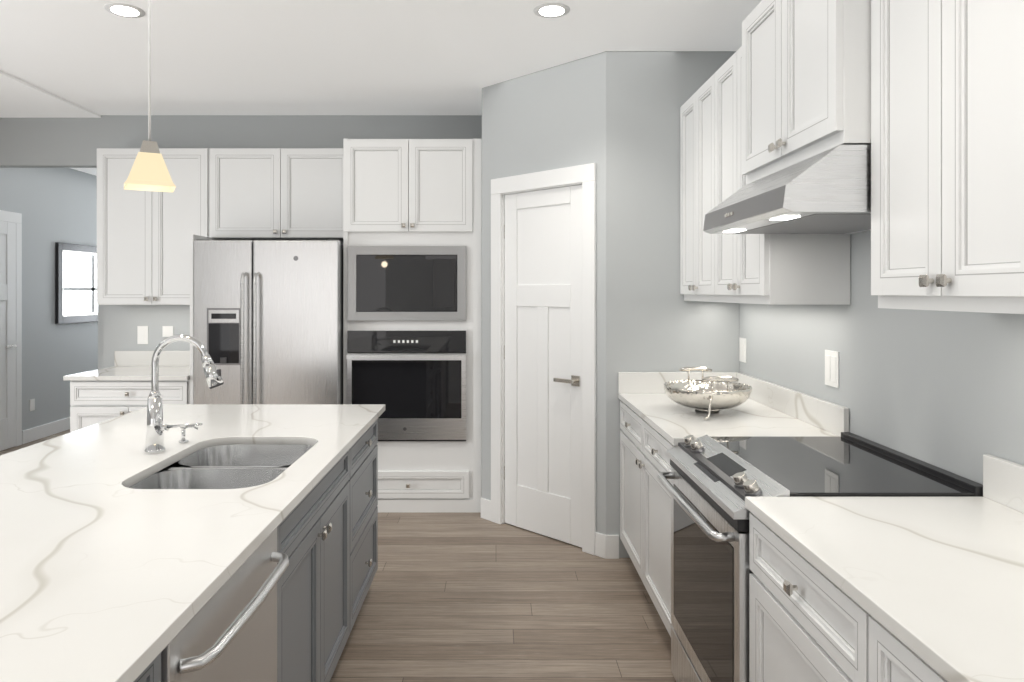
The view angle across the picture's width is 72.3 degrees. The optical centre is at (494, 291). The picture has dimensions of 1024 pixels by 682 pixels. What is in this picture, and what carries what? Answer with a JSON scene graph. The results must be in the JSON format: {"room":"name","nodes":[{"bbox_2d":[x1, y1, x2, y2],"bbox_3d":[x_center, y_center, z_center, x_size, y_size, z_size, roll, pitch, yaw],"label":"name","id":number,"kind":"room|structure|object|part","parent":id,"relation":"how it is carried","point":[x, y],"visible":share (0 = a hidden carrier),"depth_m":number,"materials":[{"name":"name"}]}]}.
{"room":"kitchen","nodes":[
{"label":"kitchen","id":0,"kind":"room"},
{"bbox_2d":[0,168,97,448],"bbox_3d":[-4.650,0.070,3.300,0.100,2.820,12.600,0,0,0],"label":"wall","id":1,"kind":"structure","parent":0,"point":[52,206],"depth_m":7.21,"materials":[{"name":"grey paint"}]},
{"bbox_2d":[30,399,34,410],"bbox_3d":[-4.597,1.123,6.955,0.006,0.115,0.070,0,0,0],"label":"outlet","id":2,"kind":"object","parent":1,"relation":"attached to","point":[32,404],"visible":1,"depth_m":6.95,"materials":[{"name":"white plastic"}]},
{"bbox_2d":[0,210,69,450],"bbox_3d":[-4.569,0.360,7.250,0.062,2.240,4.500,0,0,0],"label":"door frame","id":3,"kind":"structure","parent":1,"relation":"attached to","point":[12,434],"depth_m":6.65,"materials":[{"name":"white paint"}]},
{"bbox_2d":[55,242,97,323],"bbox_3d":[-4.582,-0.092,7.870,0.034,0.855,1.100,0,0,0],"label":"framed mirror","id":4,"kind":"object","parent":1,"relation":"attached to","point":[75,283],"visible":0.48,"depth_m":7.65,"materials":[{"name":"black mirror"}]},
{"bbox_2d":[98,305,102,368],"bbox_3d":[-3.020,0.070,7.455,0.100,2.820,4.090,0,0,0],"label":"wall","id":5,"kind":"structure","parent":0,"point":[100,336],"depth_m":5.41,"materials":[{"name":"grey paint"}]},
{"bbox_2d":[0,115,481,367],"bbox_3d":[-1.620,0.070,5.360,5.960,2.820,0.100,0,0,0],"label":"wall","id":6,"kind":"structure","parent":0,"point":[51,142],"depth_m":5.31,"materials":[{"name":"grey paint"}]},
{"bbox_2d":[137,326,147,343],"bbox_3d":[-2.670,0.327,5.306,0.080,0.137,0.008,0,0,0],"label":"electrical outlet","id":7,"kind":"object","parent":6,"relation":"attached to","point":[142,334],"visible":1,"depth_m":5.30,"materials":[{"name":"white plastic"}]},
{"bbox_2d":[97,148,209,304],"bbox_3d":[-2.450,-0.469,5.139,0.800,1.123,0.336,0,0,0],"label":"upper cabinet","id":8,"kind":"object","parent":6,"relation":"attached to","point":[143,247],"visible":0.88,"depth_m":5.01,"materials":[{"name":"white paint"}]},
{"bbox_2d":[162,326,172,336],"bbox_3d":[-2.480,0.299,5.306,0.080,0.082,0.008,0,0,0],"label":"electrical outlet","id":9,"kind":"object","parent":6,"relation":"attached to","point":[167,331],"visible":0.9,"depth_m":5.30,"materials":[{"name":"white plastic"}]},
{"bbox_2d":[0,429,675,681],"bbox_3d":[-1.620,1.510,3.300,6.160,0.060,12.600,0,0,0],"label":"floor","id":10,"kind":"structure","parent":0,"point":[462,597],"depth_m":3.23,"materials":[{"name":"brown wood"}]},
{"bbox_2d":[63,351,189,431],"bbox_3d":[-2.462,0.963,4.979,0.827,1.035,0.656,0,0,0],"label":"base cabinet","id":11,"kind":"object","parent":10,"relation":"on","point":[121,386],"visible":0.42,"depth_m":4.69,"materials":[{"name":"white paint"}]},
{"bbox_2d":[63,351,189,380],"bbox_3d":[-2.462,0.517,4.984,0.827,0.144,0.647,0,0,0],"label":"countertop","id":12,"kind":"structure","parent":11,"relation":"on","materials":[{"name":"stone"}]},
{"bbox_2d":[128,407,384,681],"bbox_3d":[-1.085,1.035,2.045,1.150,0.889,2.830,0,0,0],"label":"kitchen island","id":13,"kind":"object","parent":10,"relation":"on","point":[289,610],"depth_m":2.07,"materials":[{"name":"wood"}]},
{"bbox_2d":[0,404,384,681],"bbox_3d":[-1.121,0.575,2.045,1.150,0.030,2.890,0,0,0],"label":"island countertop","id":14,"kind":"structure","parent":13,"relation":"on","point":[97,570],"depth_m":1.65,"materials":[{"name":"white stone"}]},
{"bbox_2d":[140,335,223,454],"bbox_3d":[-1.087,0.354,2.450,0.270,0.410,0.064,0,0,0],"label":"faucet","id":15,"kind":"object","parent":14,"relation":"on","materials":[{"name":"silver metal"}]},
{"bbox_2d":[128,439,311,486],"bbox_3d":[-0.882,0.678,2.350,0.457,0.202,0.730,0,0,0],"label":"sink","id":16,"kind":"object","parent":14,"relation":"in","point":[221,462],"depth_m":2.57,"materials":[{"name":"silver metal"}]},
{"bbox_2d":[190,148,342,403],"bbox_3d":[-1.534,0.225,4.998,1.023,2.510,0.617,0,0,0],"label":"wall cabinet","id":17,"kind":"object","parent":10,"relation":"on","point":[275,193],"visible":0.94,"depth_m":5.01,"materials":[{"name":"white paint"}]},
{"bbox_2d":[193,240,342,403],"bbox_3d":[-1.498,0.568,4.886,0.953,1.825,0.788,0,0,0],"label":"fridge","id":18,"kind":"object","parent":10,"relation":"on","point":[267,321],"visible":0.56,"depth_m":4.57,"materials":[{"name":"grey metal"}]},
{"bbox_3d":[-1.586,0.440,4.532,0.105,1.145,0.078,0,0,0],"label":"handle","id":19,"kind":"part","parent":18,"relation":"part of","materials":[{"name":"silver metal"}]},
{"bbox_2d":[343,139,481,511],"bbox_3d":[-0.554,0.225,4.966,0.928,2.510,0.681,0,0,0],"label":"tall cabinet","id":20,"kind":"object","parent":10,"relation":"on","point":[412,285],"visible":0.9,"depth_m":4.69,"materials":[{"name":"white paint"}]},
{"bbox_2d":[346,330,466,441],"bbox_3d":[-0.591,0.629,4.668,0.793,0.741,0.084,0,0,0],"label":"oven","id":21,"kind":"object","parent":20,"relation":"in","point":[419,376],"depth_m":4.67,"materials":[{"name":"silver metal"}]},
{"bbox_2d":[347,246,466,320],"bbox_3d":[-0.591,-0.059,4.695,0.793,0.499,0.031,0,0,0],"label":"microwave","id":22,"kind":"object","parent":20,"relation":"in","point":[385,283],"depth_m":4.68,"materials":[{"name":"silver metal"}]},
{"bbox_2d":[618,372,848,636],"bbox_3d":[1.012,0.963,3.287,0.691,1.035,1.210,0,0,0],"label":"base cabinet","id":23,"kind":"object","parent":10,"relation":"on","point":[656,422],"visible":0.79,"depth_m":3.18,"materials":[{"name":"white paint"}]},
{"bbox_2d":[618,372,848,445],"bbox_3d":[1.020,0.517,3.287,0.673,0.144,1.210,0,0,0],"label":"countertop","id":24,"kind":"structure","parent":23,"relation":"on","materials":[{"name":"stone"}]},
{"bbox_2d":[664,367,751,419],"bbox_3d":[1.000,0.466,3.270,0.400,0.186,0.469,0,0,0],"label":"decorative bowl","id":25,"kind":"object","parent":24,"relation":"on","point":[710,394],"visible":1,"depth_m":3.17,"materials":[{"name":"silver metal"}]},
{"bbox_2d":[745,503,836,681],"bbox_3d":[1.025,1.035,1.581,0.663,0.891,0.675,0,0,0],"label":"base cabinet","id":26,"kind":"object","parent":10,"relation":"on","point":[793,600],"depth_m":1.67,"materials":[{"name":"white paint"}]},
{"bbox_2d":[745,495,1023,681],"bbox_3d":[1.020,0.575,0.659,0.673,0.030,2.518,0,0,0],"label":"countertop","id":27,"kind":"structure","parent":26,"relation":"on","point":[946,573],"depth_m":1.44,"materials":[{"name":"white stone"}]},
{"bbox_2d":[657,432,983,681],"bbox_3d":[0.979,1.007,2.300,0.755,0.946,0.756,0,0,0],"label":"range","id":28,"kind":"object","parent":10,"relation":"on","point":[713,484],"visible":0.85,"depth_m":2.20,"materials":[{"name":"grey metal"}]},
{"bbox_3d":[0.637,0.690,2.300,0.072,0.026,0.688,0,0,0],"label":"handle","id":29,"kind":"part","parent":28,"relation":"part of","materials":[{"name":"silver metal"}]},
{"bbox_3d":[0.684,1.035,2.300,0.032,0.820,0.748,0,0,0],"label":"door","id":30,"kind":"part","parent":28,"relation":"part of","materials":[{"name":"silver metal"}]},
{"bbox_2d":[707,432,983,500],"bbox_3d":[1.083,0.555,2.300,0.546,0.040,0.752,0,0,0],"label":"cooktop","id":31,"kind":"object","parent":28,"relation":"in","point":[850,464],"depth_m":2.18,"materials":[{"name":"black glass"}]},
{"bbox_2d":[837,583,956,681],"bbox_3d":[1.025,1.035,1.002,0.663,0.891,0.729,0,0,0],"label":"base cabinet","id":32,"kind":"object","parent":10,"relation":"on","point":[868,649],"depth_m":1.29,"materials":[{"name":"white paint"}]},
{"bbox_2d":[0,0,761,175],"bbox_3d":[-1.620,-1.371,3.300,6.160,0.098,12.600,0,0,0],"label":"ceiling","id":33,"kind":"structure","parent":0,"point":[331,57],"depth_m":3.85,"materials":[{"name":"white paint"}]},
{"bbox_2d":[104,3,144,17],"bbox_3d":[-1.760,-1.338,3.330,0.176,0.006,0.176,0,0,0],"label":"recessed light","id":34,"kind":"object","parent":33,"relation":"in","point":[124,10],"visible":1,"depth_m":3.32,"materials":[{"name":"white paint"}]},
{"bbox_2d":[124,0,175,191],"bbox_3d":[-1.120,-0.838,2.270,0.148,1.002,0.148,0,0,-28],"label":"pendant light","id":35,"kind":"object","parent":33,"relation":"hanging from","point":[149,171],"visible":1,"depth_m":2.24,"materials":[{"name":"beige glass"}]},
{"bbox_2d":[533,3,569,17],"bbox_3d":[0.270,-1.338,3.330,0.176,0.006,0.176,0,0,0],"label":"recessed light","id":36,"kind":"object","parent":33,"relation":"in","point":[550,10],"visible":1,"depth_m":3.32,"materials":[{"name":"white paint"}]},
{"bbox_2d":[481,51,605,557],"bbox_3d":[0.286,0.070,4.268,0.142,2.820,0.997,0,0,-45],"label":"wall","id":37,"kind":"structure","parent":0,"point":[544,129],"depth_m":4.17,"materials":[{"name":"grey paint"}]},
{"bbox_2d":[504,185,581,547],"bbox_3d":[0.297,0.427,4.261,0.650,2.094,0.040,0,0,45],"label":"door","id":38,"kind":"structure","parent":37,"relation":"in","point":[542,350],"depth_m":4.24,"materials":[{"name":"white paint"}]},
{"bbox_3d":[0.417,0.515,4.069,0.148,0.060,0.106,0,0,0],"label":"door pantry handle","id":39,"kind":"part","parent":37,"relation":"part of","materials":[{"name":"silver metal"}]},
{"bbox_2d":[604,51,738,558],"bbox_3d":[0.982,0.070,3.938,0.756,2.820,0.114,0,0,0],"label":"wall","id":40,"kind":"structure","parent":0,"point":[655,322],"depth_m":3.90,"materials":[{"name":"grey paint"}]},
{"bbox_2d":[739,231,1023,484],"bbox_3d":[1.410,0.070,1.205,0.100,2.820,8.410,0,0,0],"label":"wall","id":41,"kind":"structure","parent":0,"point":[944,390],"depth_m":2.31,"materials":[{"name":"grey paint"}]},
{"bbox_2d":[680,80,707,301],"bbox_3d":[1.192,-0.491,3.557,0.328,1.078,0.670,0,0,0],"label":"upper cabinet","id":42,"kind":"object","parent":41,"relation":"attached to","point":[694,112],"depth_m":3.61,"materials":[{"name":"white paint"}]},
{"bbox_2d":[739,337,745,362],"bbox_3d":[1.356,0.318,3.833,0.008,0.131,0.095,0,0,0],"label":"electrical outlet","id":43,"kind":"object","parent":41,"relation":"attached to","point":[742,349],"visible":1,"depth_m":3.82,"materials":[{"name":"white plastic"}]},
{"bbox_2d":[742,0,765,183],"bbox_3d":[1.148,-0.720,2.452,0.419,0.620,0.432,0,0,0],"label":"upper cabinet","id":44,"kind":"object","parent":41,"relation":"attached to","point":[754,25],"depth_m":2.56,"materials":[{"name":"white paint"}]},
{"bbox_2d":[708,46,849,304],"bbox_3d":[1.192,-0.491,3.007,0.328,1.078,0.670,0,0,0],"label":"upper cabinet","id":45,"kind":"object","parent":41,"relation":"attached to","point":[791,269],"depth_m":2.90,"materials":[{"name":"white paint"}]},
{"bbox_2d":[703,145,870,233],"bbox_3d":[1.073,-0.312,2.296,0.568,0.188,0.738,0,0,0],"label":"range hood","id":46,"kind":"object","parent":41,"relation":"attached to","point":[827,191],"visible":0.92,"depth_m":1.99,"materials":[{"name":"silver metal"}]},
{"bbox_2d":[766,0,870,175],"bbox_3d":[1.148,-0.720,2.140,0.419,0.620,0.432,0,0,0],"label":"upper cabinet","id":47,"kind":"object","parent":41,"relation":"attached to","point":[806,79],"depth_m":2.08,"materials":[{"name":"white paint"}]},
{"bbox_2d":[825,350,838,387],"bbox_3d":[1.356,0.308,2.820,0.008,0.143,0.110,0,0,0],"label":"light switch","id":48,"kind":"object","parent":41,"relation":"attached to","point":[832,368],"visible":1,"depth_m":2.81,"materials":[{"name":"white plastic"}]},
{"bbox_2d":[871,0,1006,312],"bbox_3d":[1.192,-0.493,1.585,0.328,1.074,0.670,0,0,0],"label":"upper cabinet","id":49,"kind":"object","parent":41,"relation":"attached to","point":[947,155],"depth_m":1.62,"materials":[{"name":"white paint"}]},
{"bbox_2d":[983,455,1023,510],"bbox_3d":[1.346,0.502,0.659,0.021,0.115,2.518,0,0,0],"label":"backsplash","id":50,"kind":"structure","parent":41,"relation":"attached to","point":[1003,480],"depth_m":1.84,"materials":[{"name":"white stone"}]},
{"bbox_2d":[1007,0,1023,313],"bbox_3d":[1.192,-0.493,1.006,0.328,1.074,0.728,0,0,0],"label":"upper cabinet","id":51,"kind":"object","parent":41,"relation":"attached to","point":[1015,8],"depth_m":1.40,"materials":[{"name":"white paint"}]}
]}

